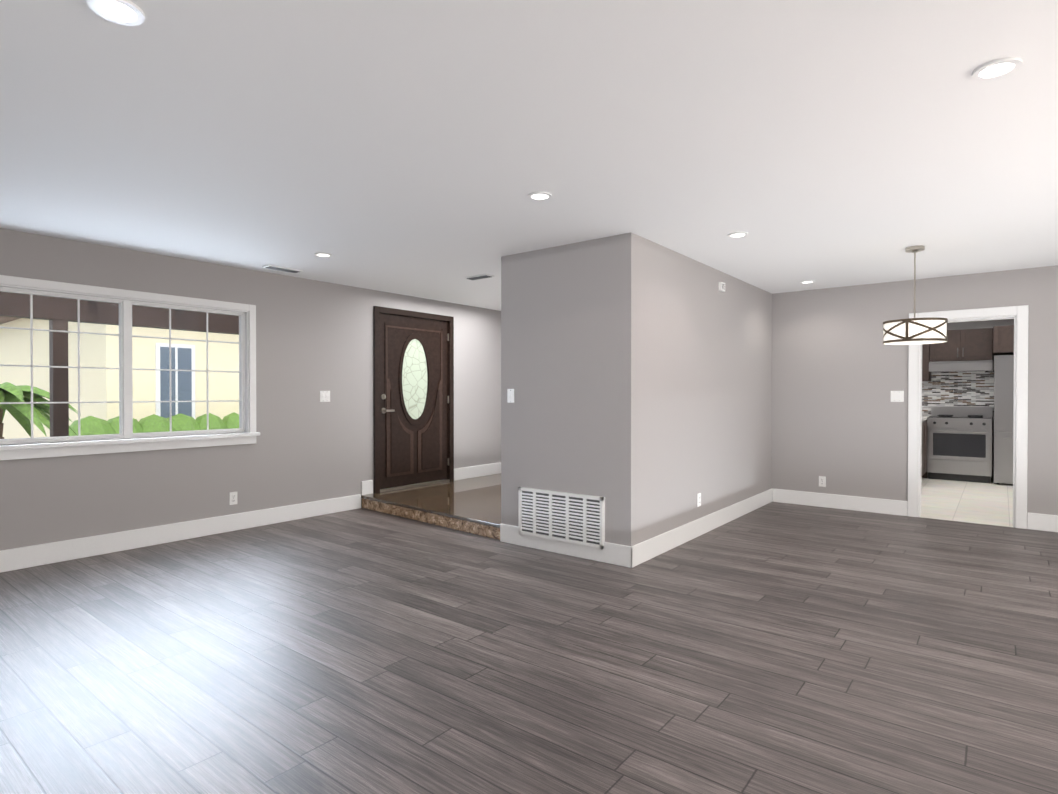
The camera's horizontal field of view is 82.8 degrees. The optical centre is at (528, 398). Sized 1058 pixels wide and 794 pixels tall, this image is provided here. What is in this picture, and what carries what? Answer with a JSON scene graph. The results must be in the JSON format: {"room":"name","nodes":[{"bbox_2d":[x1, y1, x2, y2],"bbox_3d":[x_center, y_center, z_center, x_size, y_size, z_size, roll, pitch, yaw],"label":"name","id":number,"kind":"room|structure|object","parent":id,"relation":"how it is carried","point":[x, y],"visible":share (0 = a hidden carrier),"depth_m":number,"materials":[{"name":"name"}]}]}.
{"room":"empty living room","nodes":[
{"label":"empty living room","id":0,"kind":"room"},
{"bbox_2d":[0,228,500,550],"bbox_3d":[-1.561,-0.010,7.160,0.150,2.440,13.650,0,1,38],"label":"wall","id":1,"kind":"structure","parent":0,"point":[314,338],"depth_m":5.78,"materials":[{"name":"paint"}]},
{"bbox_2d":[0,275,259,459],"bbox_3d":[-3.259,-0.223,4.931,0.175,1.312,2.074,0,1,38],"label":"living room window","id":2,"kind":"structure","parent":1,"relation":"in","point":[126,439],"depth_m":4.92,"materials":[{"name":"plastic"}]},
{"bbox_2d":[229,492,236,504],"bbox_3d":[-2.731,0.923,5.550,0.010,0.116,0.072,0,1,38],"label":"outlet","id":3,"kind":"object","parent":1,"relation":"attached to","point":[232,498],"visible":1,"depth_m":5.54,"materials":[{"name":"white plastic"}]},
{"bbox_2d":[0,462,500,572],"bbox_3d":[-2.741,1.076,5.533,0.014,0.295,9.320,0,1,38],"label":"baseboard","id":4,"kind":"structure","parent":1,"relation":"attached to","point":[37,555],"depth_m":5.18,"materials":[{"name":"white wood"}]},
{"bbox_2d":[320,391,329,401],"bbox_3d":[-2.137,-0.023,6.296,0.012,0.116,0.118,0,1,38],"label":"light switch","id":5,"kind":"object","parent":1,"relation":"attached to","point":[324,396],"visible":1,"depth_m":6.29,"materials":[{"name":"white plastic"}]},
{"bbox_2d":[373,306,453,492],"bbox_3d":[-1.412,0.009,7.304,0.206,2.116,1.236,0,1,38],"label":"entry door","id":6,"kind":"structure","parent":1,"relation":"in","point":[413,383],"depth_m":7.24,"materials":[{"name":"brown wood"}]},
{"bbox_2d":[361,473,500,539],"bbox_3d":[-0.052,1.139,7.179,2.210,0.138,3.410,0,1,38],"label":"floor","id":7,"kind":"structure","parent":0,"point":[471,505],"depth_m":6.26,"materials":[{"name":"stone"}]},
{"bbox_2d":[0,478,1057,793],"bbox_3d":[1.884,1.291,4.555,8.500,0.120,13.500,0,1,38],"label":"floor","id":8,"kind":"structure","parent":0,"point":[780,648],"depth_m":2.84,"materials":[{"name":"grey wood"}]},
{"bbox_2d":[922,417,926,475],"bbox_3d":[5.325,0.737,8.678,0.644,0.918,1.039,0,1,38],"label":"base cabinet","id":9,"kind":"object","parent":8,"relation":"on","point":[924,445],"visible":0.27,"depth_m":8.55,"materials":[{"name":"brown wood"}]},
{"bbox_2d":[927,406,992,482],"bbox_3d":[6.401,0.660,8.916,0.760,1.068,0.729,0,1,38],"label":"range","id":10,"kind":"object","parent":8,"relation":"on","point":[959,443],"visible":1,"depth_m":8.70,"materials":[{"name":"silver metal"}]},
{"bbox_2d":[994,355,1013,483],"bbox_3d":[7.044,0.300,8.340,0.920,1.798,0.834,0,1,38],"label":"fridge","id":11,"kind":"object","parent":8,"relation":"on","point":[1003,411],"visible":0.33,"depth_m":8.28,"materials":[{"name":"silver metal"}]},
{"bbox_2d":[0,0,1057,310],"bbox_3d":[1.838,-1.268,4.476,8.800,0.120,13.650,0,1,38],"label":"ceiling","id":12,"kind":"structure","parent":0,"point":[418,148],"depth_m":2.71,"materials":[{"name":"paint"}]},
{"bbox_2d":[88,0,144,25],"bbox_3d":[-1.253,-1.182,1.825,0.144,0.009,0.144,0,1,38],"label":"recessed light","id":13,"kind":"object","parent":12,"relation":"in","point":[126,12],"visible":0.96,"depth_m":1.83,"materials":[{"name":"white plastic"}]},
{"bbox_2d":[262,265,302,272],"bbox_3d":[-2.304,-1.209,5.616,0.120,0.016,0.340,0,1,38],"label":"ceiling vent","id":14,"kind":"object","parent":12,"relation":"in","point":[273,267],"visible":1,"depth_m":5.59,"materials":[{"name":"white metal"}]},
{"bbox_2d":[314,252,331,256],"bbox_3d":[-1.731,-1.208,5.051,0.144,0.009,0.144,0,1,38],"label":"recessed light","id":15,"kind":"object","parent":12,"relation":"in","point":[320,254],"visible":1,"depth_m":5.03,"materials":[{"name":"white plastic"}]},
{"bbox_2d":[464,274,493,279],"bbox_3d":[-0.498,-1.212,6.003,0.300,0.016,0.120,0,1,38],"label":"ceiling vent","id":16,"kind":"object","parent":12,"relation":"in","point":[482,276],"visible":1,"depth_m":5.98,"materials":[{"name":"white metal"}]},
{"bbox_2d":[528,191,551,200],"bbox_3d":[0.065,-1.196,3.549,0.144,0.009,0.144,0,1,38],"label":"recessed light","id":17,"kind":"object","parent":12,"relation":"in","point":[539,196],"visible":0.98,"depth_m":3.54,"materials":[{"name":"white plastic"}]},
{"bbox_2d":[727,232,747,237],"bbox_3d":[1.536,-1.203,4.415,0.144,0.009,0.144,0,1,38],"label":"recessed light","id":18,"kind":"object","parent":12,"relation":"in","point":[737,234],"visible":0.94,"depth_m":4.41,"materials":[{"name":"white plastic"}]},
{"bbox_2d":[800,280,814,283],"bbox_3d":[2.909,-1.218,6.274,0.144,0.009,0.144,0,1,38],"label":"recessed light","id":19,"kind":"object","parent":12,"relation":"in","point":[807,281],"visible":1,"depth_m":6.25,"materials":[{"name":"white plastic"}]},
{"bbox_2d":[883,246,947,344],"bbox_3d":[3.091,-0.828,4.810,0.438,0.762,0.438,0,1,38],"label":"pendant lamp","id":20,"kind":"object","parent":12,"relation":"hanging from","point":[915,331],"visible":1,"depth_m":4.67,"materials":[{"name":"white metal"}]},
{"bbox_2d":[972,57,1021,80],"bbox_3d":[1.683,-1.185,2.161,0.144,0.009,0.144,0,1,38],"label":"recessed light","id":21,"kind":"object","parent":12,"relation":"in","point":[996,69],"visible":1,"depth_m":2.15,"materials":[{"name":"white plastic"}]},
{"bbox_2d":[501,232,771,545],"bbox_3d":[1.306,-0.001,6.099,1.250,2.440,3.408,0,1,38],"label":"wall","id":22,"kind":"structure","parent":0,"point":[636,373],"depth_m":4.87,"materials":[{"name":"paint"}]},
{"bbox_2d":[507,389,513,402],"bbox_3d":[-0.156,-0.023,5.073,0.072,0.116,0.012,0,1,38],"label":"light switch","id":23,"kind":"object","parent":22,"relation":"attached to","point":[510,395],"visible":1,"depth_m":5.07,"materials":[{"name":"white plastic"}]},
{"bbox_2d":[518,487,604,548],"bbox_3d":[0.241,0.932,4.752,0.810,0.385,0.038,0,1,38],"label":"air vent","id":24,"kind":"object","parent":22,"relation":"in","point":[574,518],"visible":1,"depth_m":4.72,"materials":[{"name":"white metal"}]},
{"bbox_2d":[500,523,627,566],"bbox_3d":[0.242,1.152,4.766,1.236,0.155,0.014,0,1,38],"label":"baseboard","id":25,"kind":"structure","parent":22,"relation":"attached to","point":[612,553],"depth_m":4.70,"materials":[{"name":"white wood"}]},
{"bbox_2d":[697,493,700,506],"bbox_3d":[1.521,0.905,5.359,0.010,0.116,0.072,0,1,38],"label":"outlet","id":26,"kind":"object","parent":22,"relation":"attached to","point":[698,499],"visible":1,"depth_m":5.35,"materials":[{"name":"white plastic"}]},
{"bbox_2d":[628,488,772,567],"bbox_3d":[1.800,1.144,5.710,0.014,0.155,3.424,0,1,38],"label":"baseboard","id":27,"kind":"structure","parent":22,"relation":"attached to","point":[631,556],"depth_m":5.20,"materials":[{"name":"white wood"}]},
{"bbox_2d":[719,282,724,291],"bbox_3d":[1.847,-1.068,5.742,0.029,0.080,0.100,0,1,38],"label":"door chime","id":28,"kind":"object","parent":22,"relation":"attached to","point":[722,286],"visible":1,"depth_m":5.71,"materials":[{"name":"white plastic"}]},
{"bbox_2d":[771,265,1057,514],"bbox_3d":[3.579,-0.005,6.577,8.650,2.440,0.150,0,1,38],"label":"wall","id":29,"kind":"structure","parent":0,"point":[839,375],"depth_m":6.44,"materials":[{"name":"paint"}]},
{"bbox_2d":[819,476,825,486],"bbox_3d":[3.281,0.929,6.716,0.072,0.116,0.010,0,1,38],"label":"outlet","id":30,"kind":"object","parent":29,"relation":"attached to","point":[822,481],"visible":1,"depth_m":6.71,"materials":[{"name":"white plastic"}]},
{"bbox_2d":[891,391,903,401],"bbox_3d":[3.843,-0.023,6.266,0.118,0.116,0.012,0,1,38],"label":"light switch","id":31,"kind":"object","parent":29,"relation":"attached to","point":[897,396],"visible":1,"depth_m":6.26,"materials":[{"name":"white plastic"}]},
{"bbox_2d":[773,489,1057,531],"bbox_3d":[4.835,1.146,5.491,5.022,0.155,0.014,0,1,38],"label":"baseboard","id":32,"kind":"structure","parent":29,"relation":"attached to","point":[1042,522],"depth_m":6.47,"materials":[{"name":"white wood"}]},
{"bbox_2d":[908,305,1028,528],"bbox_3d":[4.345,0.172,5.976,0.950,2.095,0.190,0,1,38],"label":"door frame","id":33,"kind":"structure","parent":29,"relation":"attached to","point":[1018,315],"depth_m":5.72,"materials":[{"name":"white wood"}]},
{"bbox_2d":[922,319,1013,477],"bbox_3d":[7.129,-0.024,8.906,4.350,2.440,0.158,0,1,38],"label":"wall","id":34,"kind":"structure","parent":0,"point":[965,389],"depth_m":9.18,"materials":[{"name":"tile"}]},
{"bbox_2d":[922,344,937,380],"bbox_3d":[5.823,-0.649,9.599,1.126,0.760,0.354,0,1,38],"label":"upper cabinet","id":35,"kind":"object","parent":34,"relation":"attached to","point":[926,375],"depth_m":9.18,"materials":[{"name":"brown wood"}]},
{"bbox_2d":[929,360,992,372],"bbox_3d":[6.471,-0.477,8.996,0.760,0.154,0.500,0,1,38],"label":"range hood","id":36,"kind":"object","parent":34,"relation":"attached to","point":[964,366],"visible":1,"depth_m":8.81,"materials":[{"name":"silver metal"}]},
{"bbox_2d":[930,328,992,360],"bbox_3d":[6.517,-0.793,9.052,0.760,0.465,0.354,0,1,38],"label":"upper cabinet","id":37,"kind":"object","parent":34,"relation":"attached to","point":[974,344],"depth_m":8.88,"materials":[{"name":"brown wood"}]},
{"bbox_2d":[990,325,1013,356],"bbox_3d":[7.127,-0.830,8.412,0.980,0.380,0.604,0,1,38],"label":"upper cabinet","id":38,"kind":"object","parent":34,"relation":"attached to","point":[1001,337],"depth_m":8.43,"materials":[{"name":"brown wood"}]},
{"label":"outside","id":39,"kind":"structure","parent":0,"visible":0},
{"bbox_3d":[-30.990,1.366,37.611,83.750,0.300,100.000,0,1,38],"label":"ground","id":40,"kind":"structure","parent":39,"visible":0},
{"bbox_2d":[0,382,81,438],"bbox_3d":[-7.080,0.607,7.951,1.884,1.690,1.898,0,1,38],"label":"palm tree","id":41,"kind":"object","parent":40,"relation":"on","point":[18,395],"depth_m":7.94,"materials":[{"name":"green plant"}]},
{"bbox_2d":[0,316,238,438],"bbox_3d":[-7.122,-1.081,18.398,10.000,4.898,13.650,0,1,38],"label":"house","id":42,"kind":"structure","parent":40,"relation":"on","point":[105,386],"depth_m":11.68,"materials":[{"name":"beige paint"}]},
{"bbox_2d":[0,291,238,436],"bbox_3d":[-2.462,0.161,7.520,1.690,2.588,10.000,0,1,38],"label":"pergola","id":43,"kind":"object","parent":40,"relation":"on","point":[40,307],"depth_m":5.82,"materials":[{"name":"wood"}]},
{"bbox_2d":[69,412,238,435],"bbox_3d":[-5.873,0.845,11.872,0.989,1.150,5.556,0,1,38],"label":"bushes","id":44,"kind":"object","parent":40,"relation":"on","point":[231,420],"depth_m":10.60,"materials":[{"name":"green plant"}]}
]}

